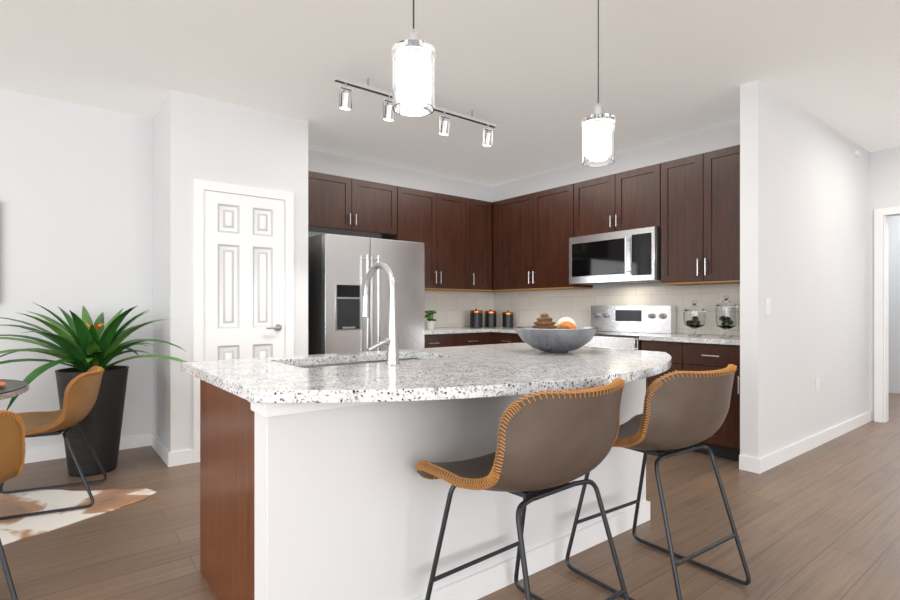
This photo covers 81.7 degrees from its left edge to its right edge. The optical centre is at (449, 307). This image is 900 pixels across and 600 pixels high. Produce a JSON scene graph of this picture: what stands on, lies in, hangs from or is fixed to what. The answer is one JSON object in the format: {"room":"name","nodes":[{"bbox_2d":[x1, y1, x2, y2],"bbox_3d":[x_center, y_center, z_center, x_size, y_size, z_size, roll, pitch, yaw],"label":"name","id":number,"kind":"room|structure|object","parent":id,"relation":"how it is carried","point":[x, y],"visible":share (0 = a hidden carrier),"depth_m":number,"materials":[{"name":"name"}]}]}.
{"room":"kitchen and dining room","nodes":[
{"label":"kitchen and dining room","id":0,"kind":"room"},
{"bbox_2d":[153,89,307,451],"bbox_3d":[-1.852,-0.220,4.401,1.050,2.740,0.749,0,0,-38],"label":"wall","id":1,"kind":"structure","parent":0,"point":[200,137],"depth_m":4.00,"materials":[{"name":"white paint"}]},
{"bbox_2d":[150,433,172,466],"bbox_3d":[-2.257,1.100,4.054,0.016,0.100,0.736,0,0,-38],"label":"baseboard","id":2,"kind":"structure","parent":1,"relation":"attached to","point":[167,456],"depth_m":3.97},
{"bbox_2d":[193,179,293,462],"bbox_3d":[-1.593,0.095,4.083,0.765,2.110,0.069,0,0,-38],"label":"door","id":3,"kind":"structure","parent":1,"relation":"attached to","point":[243,276],"depth_m":4.08,"materials":[{"name":"white wood"}]},
{"bbox_2d":[0,89,493,448],"bbox_3d":[-2.951,-0.220,4.090,9.120,2.740,0.120,0,0,-38],"label":"wall","id":4,"kind":"structure","parent":0,"point":[76,208],"depth_m":4.06,"materials":[{"name":"white paint"}]},
{"bbox_2d":[24,433,149,463],"bbox_3d":[-4.491,1.100,2.790,5.090,0.100,0.015,0,0,-38],"label":"baseboard","id":5,"kind":"structure","parent":4,"relation":"attached to","point":[51,452],"depth_m":3.97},
{"bbox_2d":[308,171,359,234],"bbox_3d":[-1.294,-1.030,5.107,0.689,0.520,0.327,0,0,-38],"label":"upper cabinet","id":6,"kind":"object","parent":4,"relation":"attached to","point":[333,200],"depth_m":5.05,"materials":[{"name":"brown wood"}]},
{"bbox_2d":[348,180,399,238],"bbox_3d":[-0.892,-1.030,5.424,0.594,0.520,0.327,0,0,-38],"label":"upper cabinet","id":7,"kind":"object","parent":4,"relation":"attached to","point":[379,202],"depth_m":5.37,"materials":[{"name":"brown wood"}]},
{"bbox_2d":[384,187,463,290],"bbox_3d":[-0.237,-0.755,5.939,1.073,1.069,0.327,0,0,-38],"label":"upper cabinet","id":8,"kind":"object","parent":4,"relation":"attached to","point":[435,220],"depth_m":5.80,"materials":[{"name":"brown wood"}]},
{"bbox_2d":[464,197,499,291],"bbox_3d":[0.283,-0.755,6.298,0.447,1.069,0.407,0,0,-38],"label":"upper cabinet","id":9,"kind":"object","parent":4,"relation":"attached to","point":[477,213],"depth_m":6.19,"materials":[{"name":"brown wood"}]},
{"bbox_2d":[0,393,899,599],"bbox_3d":[2.016,1.190,1.243,13.800,0.080,10.900,0,0,-38],"label":"floor","id":10,"kind":"structure","parent":0,"point":[821,522],"depth_m":2.59,"materials":[{"name":"brown wood"}]},
{"bbox_2d":[0,410,25,599],"bbox_3d":[-1.949,0.756,1.849,0.594,0.768,0.608,0,0,32],"label":"dining chair","id":11,"kind":"object","parent":10,"relation":"on","point":[12,446],"visible":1,"depth_m":1.95,"materials":[{"name":"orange leather"}]},
{"bbox_2d":[0,488,155,545],"bbox_3d":[-2.656,1.147,2.611,2.078,0.006,1.460,0,0,-38],"label":"cowhide rug","id":12,"kind":"object","parent":10,"relation":"on","point":[20,528],"visible":0.84,"depth_m":3.00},
{"bbox_2d":[0,379,28,399],"bbox_3d":[-2.586,0.767,2.366,1.040,0.752,1.040,0,0,-38],"label":"dining table","id":13,"kind":"object","parent":12,"relation":"on","point":[11,388],"visible":0.98,"depth_m":2.56,"materials":[{"name":"brown wood"}]},
{"bbox_2d":[0,366,106,519],"bbox_3d":[-2.402,0.756,3.071,0.594,0.767,0.607,0,0,-26],"label":"dining chair","id":14,"kind":"object","parent":12,"relation":"on","point":[81,392],"visible":0.96,"depth_m":3.00,"materials":[{"name":"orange leather"}]},
{"bbox_2d":[0,303,186,476],"bbox_3d":[-2.465,0.555,3.509,1.560,1.189,1.250,0,0,-38],"label":"potted plant","id":15,"kind":"object","parent":10,"relation":"on","point":[85,343],"visible":0.83,"depth_m":3.57,"materials":[{"name":"plant"}]},
{"bbox_2d":[308,233,423,354],"bbox_3d":[-0.882,0.255,5.021,1.033,1.790,0.878,0,0,-38],"label":"refrigerator","id":16,"kind":"object","parent":10,"relation":"on","point":[339,266],"visible":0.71,"depth_m":4.62,"materials":[{"name":"grey metal"}]},
{"bbox_2d":[181,343,670,599],"bbox_3d":[0.112,0.693,2.372,2.155,0.914,1.401,0,0,-38],"label":"kitchen island","id":17,"kind":"object","parent":10,"relation":"on","point":[314,485],"depth_m":1.87,"materials":[{"name":"white paint"}]},
{"bbox_2d":[361,262,399,363],"bbox_3d":[-0.345,0.017,2.254,0.153,0.436,0.285,0,0,-38],"label":"tap","id":18,"kind":"object","parent":17,"relation":"on","point":[390,341],"visible":1,"depth_m":2.18,"materials":[{"name":"silver metal"}]},
{"bbox_2d":[513,313,599,352],"bbox_3d":[0.571,0.132,2.803,0.456,0.207,0.456,0,0,-38],"label":"decorative bowl","id":19,"kind":"object","parent":17,"relation":"on","point":[545,333],"visible":1,"depth_m":2.67,"materials":[{"name":"grey stone"}]},
{"bbox_2d":[424,335,459,347],"bbox_3d":[-0.348,0.711,5.667,0.590,0.878,0.617,0,0,-38],"label":"base cabinet","id":20,"kind":"object","parent":10,"relation":"on","point":[430,341],"depth_m":5.48,"materials":[{"name":"brown wood"}]},
{"bbox_2d":[424,327,491,334],"bbox_3d":[0.101,0.254,6.004,1.712,0.036,0.645,0,0,-38],"label":"countertop","id":21,"kind":"structure","parent":20,"relation":"on","point":[437,330],"depth_m":5.70,"materials":[{"name":"white stone"}]},
{"bbox_2d":[424,310,436,328],"bbox_3d":[-0.221,0.131,5.795,0.157,0.208,0.143,0,0,-38],"label":"herb pot","id":22,"kind":"object","parent":21,"relation":"on","point":[430,323],"visible":0.98,"depth_m":5.75,"materials":[{"name":"white ceramic"}]},
{"bbox_2d":[470,309,482,327],"bbox_3d":[0.314,0.121,6.280,0.157,0.228,0.157,0,0,-38],"label":"canister","id":23,"kind":"object","parent":21,"relation":"on","point":[475,318],"visible":0.98,"depth_m":6.22,"materials":[{"name":"black metal"}]},
{"bbox_2d":[484,309,496,326],"bbox_3d":[0.500,0.125,6.401,0.150,0.220,0.150,0,0,-38],"label":"canister","id":24,"kind":"object","parent":21,"relation":"on","point":[490,318],"visible":0.98,"depth_m":6.34,"materials":[{"name":"black metal"}]},
{"bbox_2d":[502,310,513,326],"bbox_3d":[0.709,0.132,6.362,0.138,0.206,0.138,0,0,-38],"label":"canister","id":25,"kind":"object","parent":21,"relation":"on","point":[507,318],"visible":1,"depth_m":6.31,"materials":[{"name":"black metal"}]},
{"bbox_2d":[460,331,483,345],"bbox_3d":[0.031,0.711,5.966,0.635,0.878,0.617,0,0,-38],"label":"base cabinet","id":26,"kind":"object","parent":10,"relation":"on","point":[478,339],"depth_m":5.74,"materials":[{"name":"brown wood"}]},
{"bbox_2d":[492,327,517,334],"bbox_3d":[1.014,0.254,5.708,0.645,0.036,0.949,0,0,-38],"label":"countertop","id":27,"kind":"structure","parent":26,"relation":"on","point":[507,330],"depth_m":5.73,"materials":[{"name":"white stone"}]},
{"bbox_2d":[484,331,491,344],"bbox_3d":[0.499,0.711,6.315,0.702,0.878,0.647,0,0,-38],"label":"base cabinet","id":28,"kind":"object","parent":10,"relation":"on","point":[487,334],"depth_m":5.88,"materials":[{"name":"brown wood"}]},
{"bbox_2d":[492,331,515,343],"bbox_3d":[0.882,0.711,5.897,0.617,0.878,0.585,0,0,-38],"label":"base cabinet","id":29,"kind":"object","parent":10,"relation":"on","point":[498,337],"depth_m":5.78,"materials":[{"name":"brown wood"}]},
{"bbox_2d":[516,335,524,342],"bbox_3d":[1.150,0.711,5.557,0.617,0.878,0.541,0,0,-38],"label":"base cabinet","id":30,"kind":"object","parent":10,"relation":"on","point":[518,340],"depth_m":5.58,"materials":[{"name":"brown wood"}]},
{"bbox_2d":[417,378,628,599],"bbox_3d":[0.258,0.688,1.771,0.608,0.915,0.603,0,0,-38],"label":"bar stool","id":31,"kind":"object","parent":10,"relation":"on","point":[549,442],"visible":1,"depth_m":1.52,"materials":[{"name":"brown leather"}]},
{"bbox_2d":[584,305,675,349],"bbox_3d":[1.533,0.562,4.942,0.742,1.175,0.886,0,0,-38],"label":"range oven","id":32,"kind":"object","parent":10,"relation":"on","point":[623,326],"visible":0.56,"depth_m":4.94,"materials":[{"name":"silver metal"}]},
{"bbox_2d":[640,339,671,390],"bbox_3d":[2.007,0.711,4.470,0.617,0.878,0.431,0,0,-38],"label":"base cabinet","id":33,"kind":"object","parent":10,"relation":"on","point":[646,344],"depth_m":4.34,"materials":[{"name":"brown wood"}]},
{"bbox_2d":[565,364,750,599],"bbox_3d":[0.858,0.688,2.219,0.613,0.915,0.608,0,0,-38],"label":"bar stool","id":34,"kind":"object","parent":10,"relation":"on","point":[683,411],"visible":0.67,"depth_m":1.97,"materials":[{"name":"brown leather"}]},
{"bbox_2d":[672,343,739,460],"bbox_3d":[2.227,0.711,4.190,0.617,0.878,0.542,0,0,-38],"label":"base cabinet","id":35,"kind":"object","parent":10,"relation":"on","point":[712,349],"depth_m":3.95,"materials":[{"name":"brown wood"}]},
{"bbox_2d":[640,335,739,346],"bbox_3d":[2.123,0.254,4.299,0.645,0.036,0.844,0,0,-38],"label":"countertop","id":36,"kind":"structure","parent":35,"relation":"on","point":[734,341],"depth_m":4.16,"materials":[{"name":"white stone"}]},
{"bbox_2d":[683,300,705,335],"bbox_3d":[2.071,0.084,4.405,0.178,0.303,0.178,0,0,-38],"label":"apothecary jar","id":37,"kind":"object","parent":36,"relation":"on","point":[694,316],"visible":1,"depth_m":4.35,"materials":[{"name":"clear glass"}]},
{"bbox_2d":[715,295,737,336],"bbox_3d":[2.232,0.064,4.201,0.164,0.343,0.164,0,0,-38],"label":"apothecary jar","id":38,"kind":"object","parent":36,"relation":"on","point":[726,314],"visible":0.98,"depth_m":4.14,"materials":[{"name":"clear glass"}]},
{"bbox_2d":[0,0,899,185],"bbox_3d":[2.016,-1.630,1.243,13.800,0.080,10.900,0,0,-38],"label":"ceiling","id":39,"kind":"structure","parent":0,"point":[522,75],"depth_m":3.40,"materials":[{"name":"paint"}]},
{"bbox_2d":[392,0,434,116],"bbox_3d":[-0.128,-1.145,1.833,0.154,0.889,0.154,0,0,-38],"label":"pendant light","id":40,"kind":"object","parent":39,"relation":"hanging from","point":[413,75],"visible":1,"depth_m":1.77,"materials":[{"name":"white glass"}]},
{"bbox_2d":[334,76,495,146],"bbox_3d":[-0.193,-1.462,3.894,1.450,0.254,0.132,0,0,-38],"label":"track light","id":41,"kind":"object","parent":39,"relation":"attached to","point":[346,99],"visible":0.85,"depth_m":3.69,"materials":[{"name":"silver metal"}]},
{"bbox_2d":[582,0,614,166],"bbox_3d":[0.707,-1.141,2.477,0.154,0.897,0.154,0,0,-38],"label":"pendant light","id":42,"kind":"object","parent":39,"relation":"hanging from","point":[598,137],"visible":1,"depth_m":2.42,"materials":[{"name":"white glass"}]},
{"bbox_2d":[494,120,739,335],"bbox_3d":[1.655,-0.220,5.516,0.120,2.740,3.340,0,0,-38],"label":"wall","id":43,"kind":"structure","parent":0,"point":[710,139],"depth_m":5.18,"materials":[{"name":"white paint"}]},
{"bbox_2d":[492,182,592,291],"bbox_3d":[1.008,-0.755,5.906,0.408,1.069,1.307,0,0,-38],"label":"upper cabinet","id":44,"kind":"object","parent":43,"relation":"attached to","point":[531,233],"depth_m":5.78,"materials":[{"name":"brown wood"}]},
{"bbox_2d":[580,163,659,235],"bbox_3d":[1.699,-1.008,5.094,0.328,0.564,0.953,0,0,-38],"label":"upper cabinet","id":45,"kind":"object","parent":43,"relation":"attached to","point":[627,200],"depth_m":4.93,"materials":[{"name":"brown wood"}]},
{"bbox_2d":[569,226,660,284],"bbox_3d":[1.641,-0.479,5.049,0.453,0.477,0.944,0,0,-38],"label":"over-the-range microwave","id":46,"kind":"object","parent":45,"relation":"attached to","point":[626,256],"visible":0.98,"depth_m":4.88,"materials":[{"name":"grey metal"}]},
{"bbox_2d":[660,145,739,284],"bbox_3d":[2.231,-0.755,4.418,0.328,1.069,0.897,0,0,-38],"label":"upper cabinet","id":47,"kind":"object","parent":43,"relation":"attached to","point":[690,206],"depth_m":4.33,"materials":[{"name":"brown wood"}]},
{"bbox_2d":[740,80,869,458],"bbox_3d":[3.181,-0.220,4.516,2.720,2.740,0.120,0,0,-38],"label":"wall","id":48,"kind":"structure","parent":0,"point":[804,221],"depth_m":4.10,"materials":[{"name":"white paint"}]},
{"bbox_2d":[765,298,770,314],"bbox_3d":[2.279,-0.010,3.722,0.080,0.120,0.009,0,0,-38],"label":"switch plate","id":49,"kind":"object","parent":48,"relation":"attached to","point":[767,306],"visible":1,"depth_m":3.71,"materials":[{"name":"white plastic"}]},
{"bbox_2d":[755,411,870,473],"bbox_3d":[3.210,1.100,4.451,2.716,0.100,0.015,0,0,-38],"label":"baseboard","id":50,"kind":"structure","parent":48,"relation":"attached to","point":[778,457],"depth_m":4.17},
{"bbox_2d":[855,150,859,156],"bbox_3d":[3.926,-1.490,5.008,0.070,0.070,0.027,0,0,-38],"label":"wall sensor","id":51,"kind":"object","parent":48,"relation":"attached to","point":[857,153],"visible":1,"depth_m":4.99,"materials":[{"name":"white plastic"}]},
{"bbox_2d":[870,147,899,421],"bbox_3d":[6.475,-0.220,2.629,0.120,2.740,7.160,0,0,-38],"label":"wall","id":52,"kind":"structure","parent":0,"point":[885,178],"depth_m":5.25,"materials":[{"name":"white paint"}]},
{"bbox_2d":[874,206,899,422],"bbox_3d":[4.682,0.075,4.889,0.137,2.150,1.070,0,0,-38],"label":"trim","id":53,"kind":"structure","parent":52,"relation":"attached to","point":[878,313],"depth_m":5.24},
{"bbox_2d":[889,215,899,393],"bbox_3d":[7.288,-0.220,5.459,0.100,2.740,10.600,0,0,-38],"label":"wall","id":54,"kind":"structure","parent":0,"point":[894,304],"depth_m":7.01,"materials":[{"name":"white paint"}]}
]}

